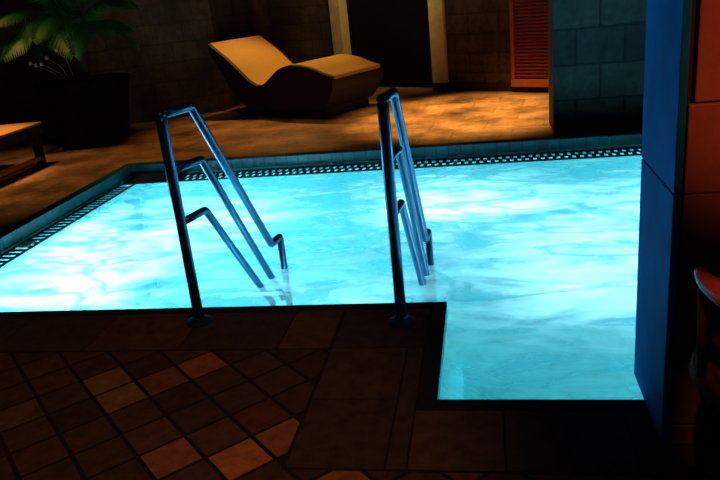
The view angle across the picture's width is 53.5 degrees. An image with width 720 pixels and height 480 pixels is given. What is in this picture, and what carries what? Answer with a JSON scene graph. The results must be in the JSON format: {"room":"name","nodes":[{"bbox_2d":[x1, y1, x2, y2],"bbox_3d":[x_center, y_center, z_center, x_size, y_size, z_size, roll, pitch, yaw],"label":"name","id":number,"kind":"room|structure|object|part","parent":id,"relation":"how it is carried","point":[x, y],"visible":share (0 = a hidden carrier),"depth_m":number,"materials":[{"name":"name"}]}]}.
{"room":"indoor swimming pool","nodes":[
{"label":"indoor swimming pool","id":0,"kind":"room"},
{"bbox_2d":[0,0,225,136],"bbox_3d":[-3.765,-3.100,9.027,3.576,3.400,0.353,-11,20,-13],"label":"wall","id":1,"kind":"structure","parent":0,"point":[173,65],"depth_m":9.32,"materials":[{"name":"brown stone"}]},
{"bbox_2d":[209,0,272,109],"bbox_3d":[-1.861,-3.753,10.293,0.275,3.400,2.120,-1,20,14],"label":"wall","id":2,"kind":"structure","parent":0,"point":[231,19],"depth_m":10.20,"materials":[{"name":"brown stone"}]},
{"bbox_2d":[0,87,719,479],"bbox_3d":[-0.105,-0.826,7.114,11.100,0.300,14.300,-2,20,10],"label":"floor","id":3,"kind":"structure","parent":0,"point":[324,391],"depth_m":2.84,"materials":[{"name":"tile"}]},
{"bbox_2d":[0,122,46,177],"bbox_3d":[-3.780,-0.665,6.624,0.758,0.450,1.900,-2,20,10],"label":"sunbed","id":4,"kind":"object","parent":3,"relation":"on","point":[10,134],"visible":1,"depth_m":7.16,"materials":[{"name":"orange wood"}]},
{"bbox_3d":[-3.795,-0.808,6.573,0.756,0.095,1.890,-2,20,10],"label":"frame","id":5,"kind":"part","parent":4,"relation":"part of","materials":[{"name":"brown wood"}]},
{"bbox_3d":[-3.332,-0.927,7.402,0.070,0.330,0.070,-2,20,10],"label":"leg","id":6,"kind":"part","parent":4,"relation":"part of","materials":[{"name":"brown wood"}]},
{"bbox_2d":[0,0,140,149],"bbox_3d":[-3.219,-1.947,8.059,1.587,1.780,1.824,-18,23,-30],"label":"potted palm","id":7,"kind":"object","parent":3,"relation":"on","point":[84,110],"visible":1,"depth_m":7.94,"materials":[{"name":"plant"}]},
{"bbox_3d":[-3.214,-2.030,8.158,0.184,0.549,0.176,-2,20,10],"label":"stem","id":8,"kind":"part","parent":7,"relation":"part of","materials":[{"name":"green plant"}]},
{"bbox_2d":[33,73,130,149],"bbox_3d":[-3.162,-1.501,8.348,1.060,0.740,1.060,-2,20,10],"label":"pot","id":9,"kind":"object","parent":3,"relation":"on","point":[91,111],"depth_m":8.02,"materials":[{"name":"ceramic"}]},
{"bbox_2d":[154,102,292,327],"bbox_3d":[-0.642,0.034,3.705,0.124,1.579,0.918,3,21,23],"label":"pool handrail","id":10,"kind":"object","parent":3,"relation":"on","point":[199,319],"visible":0.96,"depth_m":3.42,"materials":[{"name":"metal"}]},
{"bbox_3d":[-0.821,-0.073,3.279,0.049,1.000,0.050,3,21,23],"label":"post","id":11,"kind":"part","parent":10,"relation":"part of","materials":[{"name":"metal"}]},
{"bbox_3d":[-0.656,0.137,3.684,0.038,0.744,0.675,3,21,23],"label":"rail","id":12,"kind":"part","parent":10,"relation":"part of","materials":[{"name":"metal"}]},
{"bbox_3d":[-0.645,0.008,3.697,0.038,1.012,0.797,3,21,23],"label":"rail","id":13,"kind":"part","parent":10,"relation":"part of","materials":[{"name":"metal"}]},
{"bbox_2d":[207,35,382,118],"bbox_3d":[-0.817,-2.115,9.086,2.000,0.933,1.000,9,25,36],"label":"lounger","id":14,"kind":"object","parent":3,"relation":"on","point":[262,76],"visible":1,"depth_m":8.76,"materials":[{"name":"wicker"}]},
{"bbox_2d":[210,35,379,84],"bbox_3d":[-0.835,-2.285,9.025,2.000,0.568,0.910,9,25,36],"label":"cushion","id":15,"kind":"object","parent":14,"relation":"on","point":[256,58],"depth_m":9.09,"materials":[{"name":"beige fabric"}]},
{"bbox_2d":[0,144,643,399],"bbox_3d":[0.524,0.470,4.582,5.855,1.144,3.788,-2,20,10],"label":"swimming pool","id":16,"kind":"object","parent":3,"relation":"in","point":[535,266],"depth_m":5.98,"materials":[{"name":"liquid"}]},
{"bbox_2d":[16,241,35,247],"bbox_3d":[-2.321,0.030,4.964,0.080,0.012,0.120,-2,20,10],"label":"drain grate","id":17,"kind":"object","parent":16,"relation":"on","point":[25,244],"visible":1,"depth_m":4.95,"materials":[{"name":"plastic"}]},
{"bbox_3d":[-2.289,-0.030,5.152,0.150,0.007,2.720,-2,20,10],"label":"overflow grate","id":18,"kind":"part","parent":16,"relation":"part of","materials":[{"name":"plastic"}]},
{"bbox_3d":[-1.861,-0.555,6.511,0.549,0.011,0.246,-2,20,10],"label":"plate","id":19,"kind":"part","parent":16,"relation":"part of","materials":[{"name":"tile"}]},
{"bbox_2d":[0,131,641,252],"bbox_3d":[0.488,-0.106,4.803,5.960,0.382,3.210,-2,20,10],"label":"trim","id":20,"kind":"structure","parent":16,"relation":"attached to","point":[28,226],"depth_m":6.09,"materials":[{"name":"teal tile"}]},
{"bbox_3d":[0.737,-0.657,6.036,5.840,0.011,0.250,-2,20,10],"label":"overflow grate","id":21,"kind":"part","parent":16,"relation":"part of","materials":[{"name":"plastic"}]},
{"bbox_2d":[376,87,436,327],"bbox_3d":[0.261,0.008,3.512,0.124,1.579,0.918,-1,20,15],"label":"pool handrail","id":22,"kind":"object","parent":3,"relation":"on","point":[418,233],"visible":0.86,"depth_m":3.19,"materials":[{"name":"metal"}]},
{"bbox_3d":[0.141,-0.097,3.065,0.049,1.000,0.050,-1,20,15],"label":"post","id":23,"kind":"part","parent":22,"relation":"part of","materials":[{"name":"metal"}]},
{"bbox_3d":[0.258,-0.018,3.503,0.038,1.012,0.797,-1,20,15],"label":"rail","id":24,"kind":"part","parent":22,"relation":"part of","materials":[{"name":"metal"}]},
{"bbox_3d":[0.255,0.111,3.487,0.038,0.744,0.675,-1,20,15],"label":"rail","id":25,"kind":"part","parent":22,"relation":"part of","materials":[{"name":"metal"}]},
{"bbox_2d":[548,0,646,132],"bbox_3d":[2.216,-2.578,6.110,1.150,3.200,0.500,-2,20,10],"label":"stone pillar","id":26,"kind":"structure","parent":3,"relation":"on","point":[596,48],"depth_m":6.26,"materials":[{"name":"stone"}]},
{"bbox_2d":[634,0,719,444],"bbox_3d":[1.462,-0.954,1.791,1.300,3.200,0.430,-2,20,10],"label":"stone pier","id":27,"kind":"object","parent":3,"relation":"on","point":[679,218],"visible":0.99,"depth_m":2.06,"materials":[{"name":"grey stone"}]},
{"bbox_2d":[689,267,719,477],"bbox_3d":[1.105,0.402,1.774,0.548,0.743,0.549,-2,20,10],"label":"chair","id":28,"kind":"object","parent":3,"relation":"on","point":[704,366],"visible":1,"depth_m":1.77,"materials":[{"name":"red wood"}]},
{"bbox_3d":[1.102,0.346,1.767,0.524,0.050,0.524,-2,20,10],"label":"seat","id":29,"kind":"part","parent":28,"relation":"part of","materials":[{"name":"brown wood"}]},
{"bbox_3d":[0.995,0.503,2.015,0.039,0.414,0.085,-16,22,-27],"label":"leg","id":30,"kind":"part","parent":28,"relation":"part of","materials":[{"name":"brown wood"}]},
{"bbox_3d":[1.054,0.123,1.555,0.548,0.062,0.323,-2,20,10],"label":"arm rail","id":31,"kind":"part","parent":28,"relation":"part of","materials":[{"name":"red wood"}]},
{"bbox_2d":[267,0,510,82],"bbox_3d":[1.358,-3.626,8.992,7.700,3.400,0.350,11,26,40],"label":"wall","id":32,"kind":"structure","parent":0,"point":[477,31],"depth_m":9.31,"materials":[{"name":"brown stone"}]},
{"bbox_2d":[328,0,448,90],"bbox_3d":[0.375,-3.340,9.899,2.010,2.450,0.265,11,26,40],"label":"door","id":33,"kind":"structure","parent":32,"relation":"in","point":[407,37],"depth_m":10.11,"materials":[{"name":"brown wood"}]},
{"bbox_2d":[449,83,548,91],"bbox_3d":[1.609,-1.980,9.241,7.150,0.100,0.023,11,26,40],"label":"baseboard","id":34,"kind":"structure","parent":32,"relation":"attached to","point":[452,86],"depth_m":9.15,"materials":[{"name":"brown wood"}]},
{"bbox_2d":[509,0,548,86],"bbox_3d":[2.236,-2.852,8.197,1.150,2.170,0.085,11,26,40],"label":"slatted panel","id":35,"kind":"object","parent":32,"relation":"attached to","point":[528,18],"visible":0.42,"depth_m":8.59,"materials":[{"name":"brown wood"}]},
{"bbox_3d":[2.338,-1.877,8.546,1.150,0.090,0.085,11,26,40],"label":"rail","id":36,"kind":"part","parent":35,"relation":"part of","materials":[{"name":"brown wood"}]}
]}

